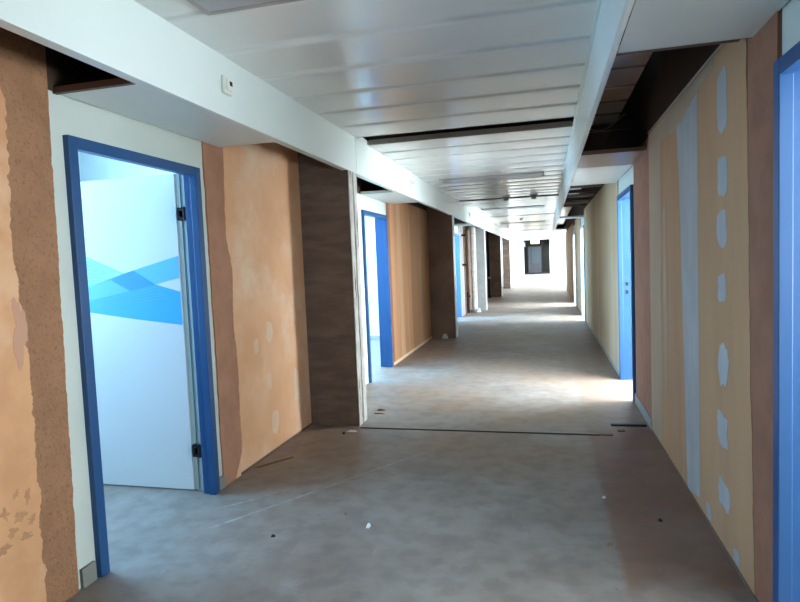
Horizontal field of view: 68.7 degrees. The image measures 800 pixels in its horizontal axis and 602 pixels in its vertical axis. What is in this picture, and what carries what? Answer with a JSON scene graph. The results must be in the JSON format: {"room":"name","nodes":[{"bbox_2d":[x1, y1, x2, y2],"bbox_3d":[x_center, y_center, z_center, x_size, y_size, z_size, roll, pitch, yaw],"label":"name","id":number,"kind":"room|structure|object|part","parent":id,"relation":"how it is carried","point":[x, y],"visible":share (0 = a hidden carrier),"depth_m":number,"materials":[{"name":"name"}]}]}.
{"room":"unfinished building corridor","nodes":[
{"label":"unfinished building corridor","id":0,"kind":"room"},
{"bbox_2d":[78,152,81,181],"bbox_3d":[-2.563,-0.689,11.596,0.200,3.250,33.300,-1,4,14],"label":"wall","id":1,"kind":"structure","parent":0,"point":[78,152],"depth_m":6.76,"materials":[{"name":"white paint"}]},
{"bbox_2d":[80,152,176,181],"bbox_3d":[-2.321,-0.367,6.588,2.700,3.250,0.120,-1,4,14],"label":"wall partition","id":2,"kind":"structure","parent":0,"point":[93,167],"depth_m":6.69,"materials":[{"name":"white paint"}]},
{"bbox_2d":[0,27,524,601],"bbox_3d":[3.812,-1.871,25.418,0.916,3.250,63.302,-1,4,15],"label":"wall","id":3,"kind":"structure","parent":0,"point":[251,208],"depth_m":3.05,"materials":[{"name":"paint"}]},
{"bbox_2d":[0,507,9,520],"bbox_3d":[-1.739,0.941,2.573,0.001,0.070,0.064,-1,4,14],"label":"wall patch","id":4,"kind":"object","parent":3,"relation":"attached to","point":[4,511],"depth_m":2.57,"materials":[{"name":"brown paint"}]},
{"bbox_2d":[0,543,11,556],"bbox_3d":[-1.737,1.092,2.568,0.001,0.046,0.084,-1,4,14],"label":"wall patch","id":5,"kind":"object","parent":3,"relation":"attached to","point":[5,548],"depth_m":2.57,"materials":[{"name":"brown paint"}]},
{"bbox_2d":[7,527,18,538],"bbox_3d":[-1.727,1.034,2.613,0.001,0.049,0.059,-1,4,14],"label":"wall patch","id":6,"kind":"object","parent":3,"relation":"attached to","point":[12,532],"depth_m":2.61,"materials":[{"name":"brown paint"}]},
{"bbox_2d":[12,489,18,499],"bbox_3d":[-1.727,0.870,2.629,0.001,0.042,0.039,-1,4,14],"label":"wall patch","id":7,"kind":"object","parent":3,"relation":"attached to","point":[15,492],"depth_m":2.63,"materials":[{"name":"brown paint"}]},
{"bbox_2d":[12,297,27,370],"bbox_3d":[-1.734,0.148,2.670,0.001,0.338,0.082,-1,4,14],"label":"wall patch","id":8,"kind":"object","parent":3,"relation":"attached to","point":[19,304],"depth_m":2.67,"materials":[{"name":"brown paint"}]},
{"bbox_2d":[14,511,27,523],"bbox_3d":[-1.718,0.976,2.653,0.001,0.056,0.076,-1,4,14],"label":"wall patch","id":9,"kind":"object","parent":3,"relation":"attached to","point":[20,517],"depth_m":2.65,"materials":[{"name":"brown paint"}]},
{"bbox_2d":[21,531,33,540],"bbox_3d":[-1.709,1.073,2.680,0.001,0.042,0.068,-1,4,14],"label":"wall patch","id":10,"kind":"object","parent":3,"relation":"attached to","point":[25,535],"depth_m":2.68,"materials":[{"name":"brown paint"}]},
{"bbox_2d":[24,488,30,505],"bbox_3d":[-1.711,0.899,2.688,0.001,0.077,0.036,-1,4,14],"label":"wall patch","id":11,"kind":"object","parent":3,"relation":"attached to","point":[27,491],"depth_m":2.69,"materials":[{"name":"brown paint"}]},
{"bbox_2d":[28,513,35,524],"bbox_3d":[-1.704,1.011,2.707,0.001,0.050,0.046,-1,4,14],"label":"wall patch","id":12,"kind":"object","parent":3,"relation":"on","point":[31,516],"depth_m":2.71,"materials":[{"name":"brown paint"}]},
{"bbox_2d":[79,561,96,588],"bbox_3d":[-1.617,1.420,3.037,0.018,0.100,0.093,-1,4,14],"label":"baseboard","id":13,"kind":"structure","parent":3,"relation":"attached to","point":[88,573],"depth_m":3.02,"materials":[{"name":"grey paint"}]},
{"bbox_2d":[52,78,134,94],"bbox_3d":[-1.495,-1.049,2.851,0.459,0.032,0.026,-1,4,14],"label":"rail","id":14,"kind":"object","parent":3,"relation":"attached to","point":[115,82],"visible":0.79,"depth_m":2.84,"materials":[{"name":"brown"}]},
{"bbox_2d":[62,134,219,576],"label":"door","id":15,"kind":"structure","parent":3,"relation":"in","point":[127,238],"depth_m":4.22,"materials":[{"name":"blue metal"}]},
{"bbox_2d":[60,84,272,147],"bbox_3d":[-1.306,-1.109,3.580,0.445,0.035,1.480,-1,4,14],"label":"soffit panel","id":16,"kind":"object","parent":3,"relation":"attached to","point":[137,102],"visible":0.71,"depth_m":3.38,"materials":[{"name":"white paint"}]},
{"bbox_2d":[219,475,225,490],"bbox_3d":[-1.308,1.330,4.273,0.018,0.090,0.093,-1,4,14],"label":"baseboard","id":17,"kind":"structure","parent":3,"relation":"attached to","point":[222,478],"depth_m":4.28,"materials":[{"name":"grey"}]},
{"bbox_2d":[241,423,311,474],"bbox_3d":[-1.062,1.292,5.228,0.006,0.020,1.410,-1,4,14],"label":"baseboard","id":18,"kind":"structure","parent":3,"relation":"attached to","point":[306,427],"depth_m":5.09,"materials":[{"name":"brown wood"}]},
{"bbox_2d":[361,210,393,382],"bbox_3d":[-0.386,-0.094,8.379,0.195,2.310,1.200,-1,4,14],"label":"door frame","id":19,"kind":"structure","parent":3,"relation":"in","point":[381,226],"depth_m":8.89,"materials":[{"name":"blue metal"}]},
{"bbox_2d":[360,190,415,203],"bbox_3d":[-0.121,-1.473,8.320,0.445,0.035,1.500,-1,4,14],"label":"soffit panel","id":20,"kind":"object","parent":3,"relation":"attached to","point":[387,196],"visible":0.86,"depth_m":8.08,"materials":[{"name":"grey metal"}]},
{"bbox_2d":[394,336,431,364],"bbox_3d":[0.284,0.866,10.616,0.006,0.045,3.110,-1,4,14],"label":"baseboard","id":21,"kind":"structure","parent":3,"relation":"attached to","point":[428,339],"depth_m":10.28,"materials":[{"name":"beige wood"}]},
{"bbox_2d":[455,233,461,316],"bbox_3d":[1.445,-0.656,15.703,0.195,2.310,1.220,-1,4,14],"label":"door","id":22,"kind":"structure","parent":3,"relation":"in","point":[457,243],"depth_m":16.23,"materials":[{"name":"blue paint"}]},
{"bbox_2d":[454,223,472,225],"bbox_3d":[1.704,-2.033,15.620,0.445,0.035,0.550,-1,4,14],"label":"soffit panel","id":23,"kind":"object","parent":3,"relation":"attached to","point":[465,224],"visible":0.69,"depth_m":15.40,"materials":[{"name":"white paint"}]},
{"bbox_2d":[461,221,466,314],"bbox_3d":[1.842,-1.214,16.760,0.115,3.250,0.080,-1,4,14],"label":"riser pipe","id":24,"kind":"object","parent":3,"relation":"attached to","point":[463,234],"visible":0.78,"depth_m":16.76,"materials":[{"name":"black metal"}]},
{"bbox_2d":[134,0,597,240],"bbox_3d":[4.042,-2.750,19.450,2.130,0.055,51.996,-1,4,14],"label":"ceiling","id":25,"kind":"structure","parent":0,"point":[368,68],"depth_m":3.94,"materials":[{"name":"metal"}]},
{"bbox_2d":[0,0,356,173],"bbox_3d":[-1.886,-1.051,0.233,0.060,0.410,11.689,-1,4,14],"label":"fascia","id":26,"kind":"object","parent":25,"relation":"attached to","point":[124,39],"visible":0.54,"depth_m":2.98,"materials":[{"name":"white paint"}]},
{"bbox_2d":[221,75,232,95],"bbox_3d":[-1.024,-1.282,3.481,0.036,0.104,0.096,-1,4,14],"label":"switch box","id":27,"kind":"object","parent":26,"relation":"attached to","point":[226,82],"visible":1,"depth_m":3.45,"materials":[{"name":"white plastic"}]},
{"bbox_2d":[186,0,301,15],"bbox_3d":[-0.244,-1.435,2.447,1.560,0.072,0.470,-1,4,14],"label":"ceiling light","id":28,"kind":"object","parent":25,"relation":"attached to","point":[209,7],"visible":1,"depth_m":2.76,"materials":[{"name":"grey plastic"}]},
{"bbox_2d":[45,44,719,235],"bbox_3d":[1.820,-2.052,10.396,3.254,0.735,33.300,-1,4,14],"label":"ceiling opening","id":29,"kind":"object","parent":25,"relation":"in","point":[666,73],"visible":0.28,"depth_m":4.50,"materials":[{"name":"black"}]},
{"bbox_2d":[563,204,585,206],"bbox_3d":[3.881,-2.139,13.104,0.556,0.050,0.050,-1,4,14],"label":"rail","id":30,"kind":"object","parent":29,"relation":"attached to","point":[570,205],"visible":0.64,"depth_m":13.08,"materials":[{"name":"brown"}]},
{"bbox_2d":[564,200,588,203],"bbox_3d":[3.700,-2.083,12.378,0.556,0.050,0.050,-1,4,14],"label":"rail","id":31,"kind":"object","parent":29,"relation":"attached to","point":[587,201],"visible":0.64,"depth_m":12.35,"materials":[{"name":"brown"}]},
{"bbox_2d":[566,197,590,200],"bbox_3d":[3.518,-2.028,11.653,0.556,0.050,0.050,-1,4,14],"label":"rail","id":32,"kind":"object","parent":29,"relation":"attached to","point":[582,198],"visible":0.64,"depth_m":11.62,"materials":[{"name":"brown"}]},
{"bbox_2d":[567,193,593,197],"bbox_3d":[3.337,-1.972,10.927,0.556,0.050,0.050,-1,4,14],"label":"rail","id":33,"kind":"object","parent":29,"relation":"attached to","point":[585,194],"visible":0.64,"depth_m":10.90,"materials":[{"name":"brown"}]},
{"bbox_2d":[568,188,597,193],"bbox_3d":[3.155,-1.916,10.201,0.556,0.050,0.050,-1,4,14],"label":"rail","id":34,"kind":"object","parent":29,"relation":"attached to","point":[596,189],"visible":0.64,"depth_m":10.17,"materials":[{"name":"brown"}]},
{"bbox_2d":[570,184,601,188],"bbox_3d":[2.974,-1.861,9.476,0.556,0.050,0.050,-1,4,14],"label":"rail","id":35,"kind":"object","parent":29,"relation":"attached to","point":[594,185],"visible":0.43,"depth_m":9.45,"materials":[{"name":"brown"}]},
{"bbox_2d":[589,119,631,132],"bbox_3d":[2.133,-1.825,6.133,0.556,0.090,0.070,-1,4,14],"label":"rail","id":36,"kind":"object","parent":29,"relation":"attached to","point":[619,125],"visible":0.57,"depth_m":6.07,"materials":[{"name":"brown"}]},
{"bbox_2d":[355,137,453,215],"bbox_3d":[0.305,-1.724,8.996,0.060,0.410,6.414,-1,4,14],"label":"fascia","id":37,"kind":"object","parent":25,"relation":"attached to","point":[372,166],"visible":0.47,"depth_m":7.43,"materials":[{"name":"white paint"}]},
{"bbox_2d":[453,199,484,228],"bbox_3d":[1.845,-2.196,15.159,0.060,0.410,6.314,-1,4,14],"label":"fascia","id":38,"kind":"object","parent":25,"relation":"attached to","point":[461,212],"visible":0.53,"depth_m":14.21,"materials":[{"name":"white paint"}]},
{"bbox_2d":[440,171,542,183],"bbox_3d":[1.439,-1.952,9.181,1.560,0.072,0.470,-1,4,14],"label":"ceiling light","id":39,"kind":"object","parent":25,"relation":"attached to","point":[529,174],"visible":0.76,"depth_m":9.11,"materials":[{"name":"grey"}]},
{"bbox_2d":[485,218,500,235],"bbox_3d":[3.387,-2.670,21.326,0.060,0.410,6.424,-1,4,14],"label":"fascia","id":40,"kind":"object","parent":25,"relation":"attached to","point":[490,227],"visible":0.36,"depth_m":20.78,"materials":[{"name":"white paint"}]},
{"bbox_2d":[500,228,509,239],"bbox_3d":[4.935,-3.145,27.518,0.060,0.410,6.364,-1,4,14],"label":"fascia","id":41,"kind":"object","parent":25,"relation":"attached to","point":[504,234],"visible":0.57,"depth_m":26.86,"materials":[{"name":"white paint"}]},
{"bbox_2d":[502,196,509,200],"bbox_3d":[2.204,-2.122,12.155,0.170,0.090,0.170,-1,4,14],"label":"smoke detector","id":42,"kind":"object","parent":25,"relation":"attached to","point":[506,198],"visible":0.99,"depth_m":12.10,"materials":[{"name":"grey plastic"}]},
{"bbox_2d":[481,205,543,210],"bbox_3d":[2.872,-2.392,14.913,1.560,0.072,0.480,-1,4,14],"label":"ceiling light","id":43,"kind":"object","parent":25,"relation":"attached to","point":[536,206],"visible":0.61,"depth_m":14.82,"materials":[{"name":"grey"}]},
{"bbox_2d":[510,234,524,246],"bbox_3d":[8.579,-4.264,42.096,0.060,0.410,23.759,-1,4,14],"label":"fascia","id":44,"kind":"object","parent":25,"relation":"attached to","point":[514,239],"visible":0.78,"depth_m":37.67,"materials":[{"name":"white paint"}]},
{"bbox_2d":[501,221,544,223],"bbox_3d":[4.480,-2.886,21.347,1.560,0.072,0.480,-1,4,14],"label":"ceiling light","id":45,"kind":"object","parent":25,"relation":"attached to","point":[529,221],"visible":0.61,"depth_m":21.21,"materials":[{"name":"grey"}]},
{"bbox_2d":[514,229,544,230],"bbox_3d":[6.052,-3.368,27.635,1.560,0.072,0.480,-1,4,14],"label":"ceiling light","id":46,"kind":"object","parent":25,"relation":"attached to","point":[533,229],"visible":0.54,"depth_m":27.48,"materials":[{"name":"grey plastic"}]},
{"bbox_2d":[531,231,538,243],"bbox_3d":[6.708,-3.160,29.092,0.420,0.635,0.095,-1,4,14],"label":"exit sign","id":47,"kind":"object","parent":25,"relation":"hanging from","point":[533,241],"visible":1,"depth_m":29.07,"materials":[{"name":"white plastic"}]},
{"bbox_2d":[549,225,553,245],"bbox_3d":[9.887,-4.071,38.406,0.050,0.414,30.294,-1,4,14],"label":"fascia","id":48,"kind":"object","parent":25,"relation":"attached to","point":[552,233],"visible":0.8,"depth_m":31.34,"materials":[{"name":"white paint"}]},
{"bbox_2d":[553,215,555,232],"bbox_3d":[5.474,-2.716,20.750,0.050,0.414,6.194,-1,4,14],"label":"fascia","id":49,"kind":"object","parent":25,"relation":"attached to","point":[554,220],"visible":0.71,"depth_m":20.01,"materials":[{"name":"white paint"}]},
{"bbox_2d":[555,193,561,225],"bbox_3d":[3.974,-2.255,14.751,0.050,0.414,6.194,-1,4,14],"label":"fascia","id":50,"kind":"object","parent":25,"relation":"attached to","point":[558,211],"visible":0.77,"depth_m":13.86,"materials":[{"name":"white paint"}]},
{"bbox_2d":[558,204,571,223],"bbox_3d":[5.556,-2.920,20.196,0.390,0.042,9.824,-1,4,14],"label":"strip","id":51,"kind":"object","parent":25,"relation":"attached to","point":[565,210],"visible":0.38,"depth_m":18.19,"materials":[{"name":"metal"}]},
{"bbox_2d":[559,126,577,210],"bbox_3d":[2.473,-1.794,8.743,0.050,0.414,6.214,-1,4,14],"label":"fascia","id":52,"kind":"object","parent":25,"relation":"attached to","point":[570,166],"visible":0.78,"depth_m":7.33,"materials":[{"name":"white paint"}]},
{"bbox_2d":[568,154,581,197],"bbox_3d":[3.174,-2.189,10.667,0.390,0.042,5.924,-1,4,14],"label":"strip","id":53,"kind":"object","parent":25,"relation":"attached to","point":[581,154],"visible":0.08,"depth_m":11.88,"materials":[{"name":"metal"}]},
{"bbox_2d":[573,0,634,162],"bbox_3d":[0.260,-1.115,-0.109,0.050,0.414,12.074,-1,4,14],"label":"fascia","id":54,"kind":"object","parent":25,"relation":"attached to","point":[611,17],"visible":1,"depth_m":3.18,"materials":[{"name":"white paint"}]},
{"bbox_2d":[591,0,652,126],"bbox_3d":[1.622,-1.712,4.456,0.390,0.042,3.364,-1,4,14],"label":"strip","id":55,"kind":"object","parent":25,"relation":"attached to","point":[626,70],"visible":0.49,"depth_m":4.65,"materials":[{"name":"metal"}]},
{"bbox_2d":[590,113,625,130],"bbox_3d":[1.989,-1.715,5.651,0.376,0.124,0.012,1,5,38],"label":"loose cable","id":56,"kind":"object","parent":55,"relation":"hanging from","point":[625,113],"visible":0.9,"depth_m":5.63,"materials":[{"name":"brown plastic"}]},
{"bbox_2d":[365,216,379,335],"bbox_3d":[-0.865,-0.814,12.413,2.700,3.250,0.120,-1,4,14],"label":"wall partition","id":57,"kind":"structure","parent":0,"point":[369,222],"depth_m":12.30,"materials":[{"name":"white paint"}]},
{"bbox_2d":[370,336,379,338],"bbox_3d":[-0.816,0.776,12.453,2.600,0.070,0.015,-1,4,14],"label":"baseboard","id":58,"kind":"structure","parent":57,"relation":"attached to","point":[371,337],"depth_m":12.37,"materials":[{"name":"grey"}]},
{"bbox_2d":[65,273,754,601],"bbox_3d":[5.787,-0.238,25.047,13.400,0.121,63.700,-1,4,14],"label":"floor","id":59,"kind":"structure","parent":0,"point":[453,516],"depth_m":3.88,"materials":[{"name":"concrete"}]},
{"bbox_2d":[298,152,367,425],"bbox_3d":[-0.758,-0.385,5.888,0.674,3.250,0.264,-1,4,14],"label":"concrete pillar","id":60,"kind":"structure","parent":59,"relation":"on","point":[328,194],"depth_m":5.77,"materials":[{"name":"brown concrete"}]},
{"bbox_2d":[426,179,457,337],"bbox_3d":[0.795,-0.861,12.098,0.674,3.250,0.266,-1,4,14],"label":"concrete pillar","id":61,"kind":"structure","parent":59,"relation":"on","point":[441,232],"depth_m":11.98,"materials":[{"name":"brown concrete"}]},
{"bbox_2d":[466,292,470,312],"bbox_3d":[2.041,0.049,17.479,0.140,0.620,0.100,-1,4,14],"label":"stub","id":62,"kind":"object","parent":59,"relation":"on","point":[467,293],"visible":0.73,"depth_m":17.44,"materials":[{"name":"black metal"}]},
{"bbox_2d":[470,226,477,311],"bbox_3d":[2.232,-1.299,17.793,0.180,3.250,0.180,-1,4,14],"label":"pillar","id":63,"kind":"structure","parent":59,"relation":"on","point":[472,228],"depth_m":17.75,"materials":[{"name":"white paint"}]},
{"bbox_2d":[361,426,596,433],"bbox_3d":[0.686,1.210,5.472,2.200,0.006,0.016,-1,4,14],"label":"strip","id":64,"kind":"object","parent":59,"relation":"on","point":[361,426],"visible":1,"depth_m":5.44,"materials":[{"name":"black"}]},
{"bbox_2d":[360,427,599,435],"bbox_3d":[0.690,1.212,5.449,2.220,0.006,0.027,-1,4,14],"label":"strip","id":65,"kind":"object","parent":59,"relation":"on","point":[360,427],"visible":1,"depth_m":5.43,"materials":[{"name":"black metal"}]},
{"bbox_2d":[475,226,487,309],"bbox_3d":[2.503,-1.335,18.168,0.304,3.250,0.264,-1,4,14],"label":"concrete pillar","id":66,"kind":"structure","parent":59,"relation":"on","point":[480,233],"depth_m":18.06,"materials":[{"name":"white concrete"}]},
{"bbox_2d":[486,231,490,297],"bbox_3d":[3.578,-1.745,23.675,0.140,3.250,0.140,-1,4,14],"label":"riser pipe","id":67,"kind":"object","parent":59,"relation":"on","point":[487,232],"visible":0.8,"depth_m":23.66,"materials":[{"name":"black metal"}]},
{"bbox_2d":[489,232,501,296],"bbox_3d":[3.878,-1.808,24.433,0.674,3.250,0.266,-1,4,14],"label":"concrete pillar","id":68,"kind":"structure","parent":59,"relation":"on","point":[494,240],"depth_m":24.30,"materials":[{"name":"brown concrete"}]},
{"bbox_2d":[502,238,510,288],"bbox_3d":[5.564,-2.285,30.559,0.374,3.250,0.263,-1,4,14],"label":"concrete pillar","id":69,"kind":"structure","parent":59,"relation":"on","point":[505,243],"depth_m":30.45,"materials":[{"name":"brown concrete"}]},
{"bbox_2d":[611,424,646,426],"bbox_3d":[2.122,1.152,5.426,0.310,0.010,0.045,-1,4,14],"label":"floor slot","id":70,"kind":"object","parent":59,"relation":"on","point":[633,425],"visible":1,"depth_m":5.42,"materials":[{"name":"black metal"}]},
{"bbox_2d":[363,117,610,240],"bbox_3d":[5.646,-3.637,24.822,13.400,0.200,63.700,-1,4,14],"label":"ceiling slab","id":71,"kind":"structure","parent":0,"point":[595,141],"depth_m":7.61,"materials":[{"name":"black paint"}]},
{"bbox_2d":[524,239,549,272],"bbox_3d":[12.476,-4.088,53.417,2.300,3.250,0.200,-1,4,14],"label":"wall","id":72,"kind":"structure","parent":0,"point":[544,243],"depth_m":53.16,"materials":[{"name":"black"}]},
{"bbox_2d":[524,246,525,272],"bbox_3d":[11.427,-3.776,53.522,0.200,2.500,0.150,-1,4,14],"label":"trim","id":73,"kind":"structure","parent":72,"relation":"attached to","point":[525,246],"depth_m":53.44,"materials":[{"name":"black metal"}]},
{"bbox_2d":[527,246,541,272],"bbox_3d":[12.298,-3.780,53.335,1.260,2.460,0.090,-1,4,14],"label":"door","id":74,"kind":"structure","parent":72,"relation":"in","point":[534,252],"depth_m":53.31,"materials":[{"name":"black"}]},
{"bbox_3d":[12.312,-3.075,53.362,0.800,0.750,0.015,-1,4,14],"label":"kick panel","id":75,"kind":"part","parent":74,"relation":"part of","materials":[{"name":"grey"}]},
{"bbox_2d":[525,272,549,273],"bbox_3d":[12.494,-2.537,53.377,2.280,0.160,0.100,-1,4,14],"label":"trim","id":76,"kind":"structure","parent":72,"relation":"attached to","point":[532,272],"depth_m":53.28,"materials":[{"name":"black"}]},
{"bbox_2d":[549,239,565,273],"bbox_3d":[11.598,-3.189,40.423,2.300,3.250,30.300,-1,4,14],"label":"wall","id":77,"kind":"structure","parent":0,"point":[557,250],"depth_m":52.88,"materials":[{"name":"white paint"}]},
{"bbox_2d":[551,228,565,242],"bbox_3d":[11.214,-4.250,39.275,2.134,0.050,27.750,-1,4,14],"label":"wall","id":78,"kind":"structure","parent":0,"point":[559,236],"depth_m":35.37,"materials":[{"name":"white paint"}]},
{"bbox_2d":[566,0,799,601],"bbox_3d":[3.511,-0.839,10.066,0.168,3.250,33.300,-1,4,14],"label":"wall","id":79,"kind":"structure","parent":0,"point":[702,183],"depth_m":3.23,"materials":[{"name":"brown paint"}]},
{"bbox_2d":[565,232,566,279],"bbox_3d":[7.575,-1.785,26.239,0.240,2.660,0.100,-1,4,14],"label":"trim","id":80,"kind":"structure","parent":79,"relation":"attached to","point":[565,232],"depth_m":26.21,"materials":[{"name":"white paint"}]},
{"bbox_2d":[559,215,583,218],"bbox_3d":[4.197,-2.052,14.350,0.556,0.035,0.500,-1,4,14],"label":"soffit panel","id":81,"kind":"object","parent":79,"relation":"attached to","point":[580,216],"visible":0.86,"depth_m":14.15,"materials":[{"name":"white metal"}]},
{"bbox_2d":[573,232,576,305],"bbox_3d":[5.732,-1.046,18.901,0.195,2.310,1.300,-1,4,14],"label":"door","id":82,"kind":"structure","parent":79,"relation":"in","point":[574,242],"depth_m":19.45,"materials":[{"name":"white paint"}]},
{"bbox_2d":[580,225,585,320],"bbox_3d":[4.677,-0.722,14.678,0.195,2.310,1.330,-1,4,14],"label":"door","id":83,"kind":"structure","parent":79,"relation":"in","point":[582,243],"depth_m":15.24,"materials":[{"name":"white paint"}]},
{"bbox_2d":[571,164,632,185],"bbox_3d":[2.324,-1.477,6.856,0.556,0.035,1.590,-1,4,14],"label":"soffit panel","id":84,"kind":"object","parent":79,"relation":"attached to","point":[605,174],"visible":0.69,"depth_m":6.72,"materials":[{"name":"white paint"}]},
{"bbox_2d":[586,320,619,376],"bbox_3d":[3.651,0.714,10.770,0.018,0.050,6.700,-1,4,14],"label":"baseboard","id":85,"kind":"structure","parent":79,"relation":"attached to","point":[601,345],"depth_m":9.38,"materials":[{"name":"grey"}]},
{"bbox_2d":[577,146,646,167],"bbox_3d":[2.030,-1.387,5.681,0.556,0.035,0.820,-1,4,14],"label":"soffit panel","id":86,"kind":"object","parent":79,"relation":"attached to","point":[621,156],"visible":0.88,"depth_m":5.52,"materials":[{"name":"paint"}]},
{"bbox_2d":[617,185,635,401],"bbox_3d":[2.700,-0.115,6.769,0.195,2.310,1.220,-1,4,14],"label":"door","id":87,"kind":"structure","parent":79,"relation":"in","point":[625,199],"depth_m":7.29,"materials":[{"name":"blue paint"}]},
{"bbox_2d":[616,30,739,55],"bbox_3d":[1.271,-1.220,2.695,0.534,0.100,0.050,-1,4,14],"label":"rail","id":88,"kind":"object","parent":79,"relation":"attached to","point":[734,40],"visible":0.14,"depth_m":2.70,"materials":[{"name":"brown"}]},
{"bbox_2d":[648,43,723,133],"bbox_3d":[1.853,-1.361,3.846,0.024,0.012,2.540,-1,4,14],"label":"trim","id":89,"kind":"structure","parent":79,"relation":"attached to","point":[720,45],"depth_m":3.59,"materials":[{"name":"grey"}]},
{"bbox_2d":[635,393,758,601],"bbox_3d":[2.042,1.182,4.343,0.022,0.100,3.975,-1,4,14],"label":"baseboard","id":90,"kind":"structure","parent":79,"relation":"attached to","point":[680,476],"depth_m":3.89,"materials":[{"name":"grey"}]},
{"bbox_2d":[617,0,788,52],"bbox_3d":[1.028,-1.079,1.673,0.556,0.035,1.895,-1,4,14],"label":"soffit panel","id":91,"kind":"object","parent":79,"relation":"attached to","point":[652,24],"visible":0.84,"depth_m":2.32,"materials":[{"name":"white paint"}]},
{"bbox_2d":[773,41,799,601],"bbox_3d":[1.446,0.270,1.753,0.195,2.310,1.172,-1,4,14],"label":"door","id":92,"kind":"structure","parent":79,"relation":"in","point":[786,70],"depth_m":2.28,"materials":[{"name":"blue paint"}]}
]}

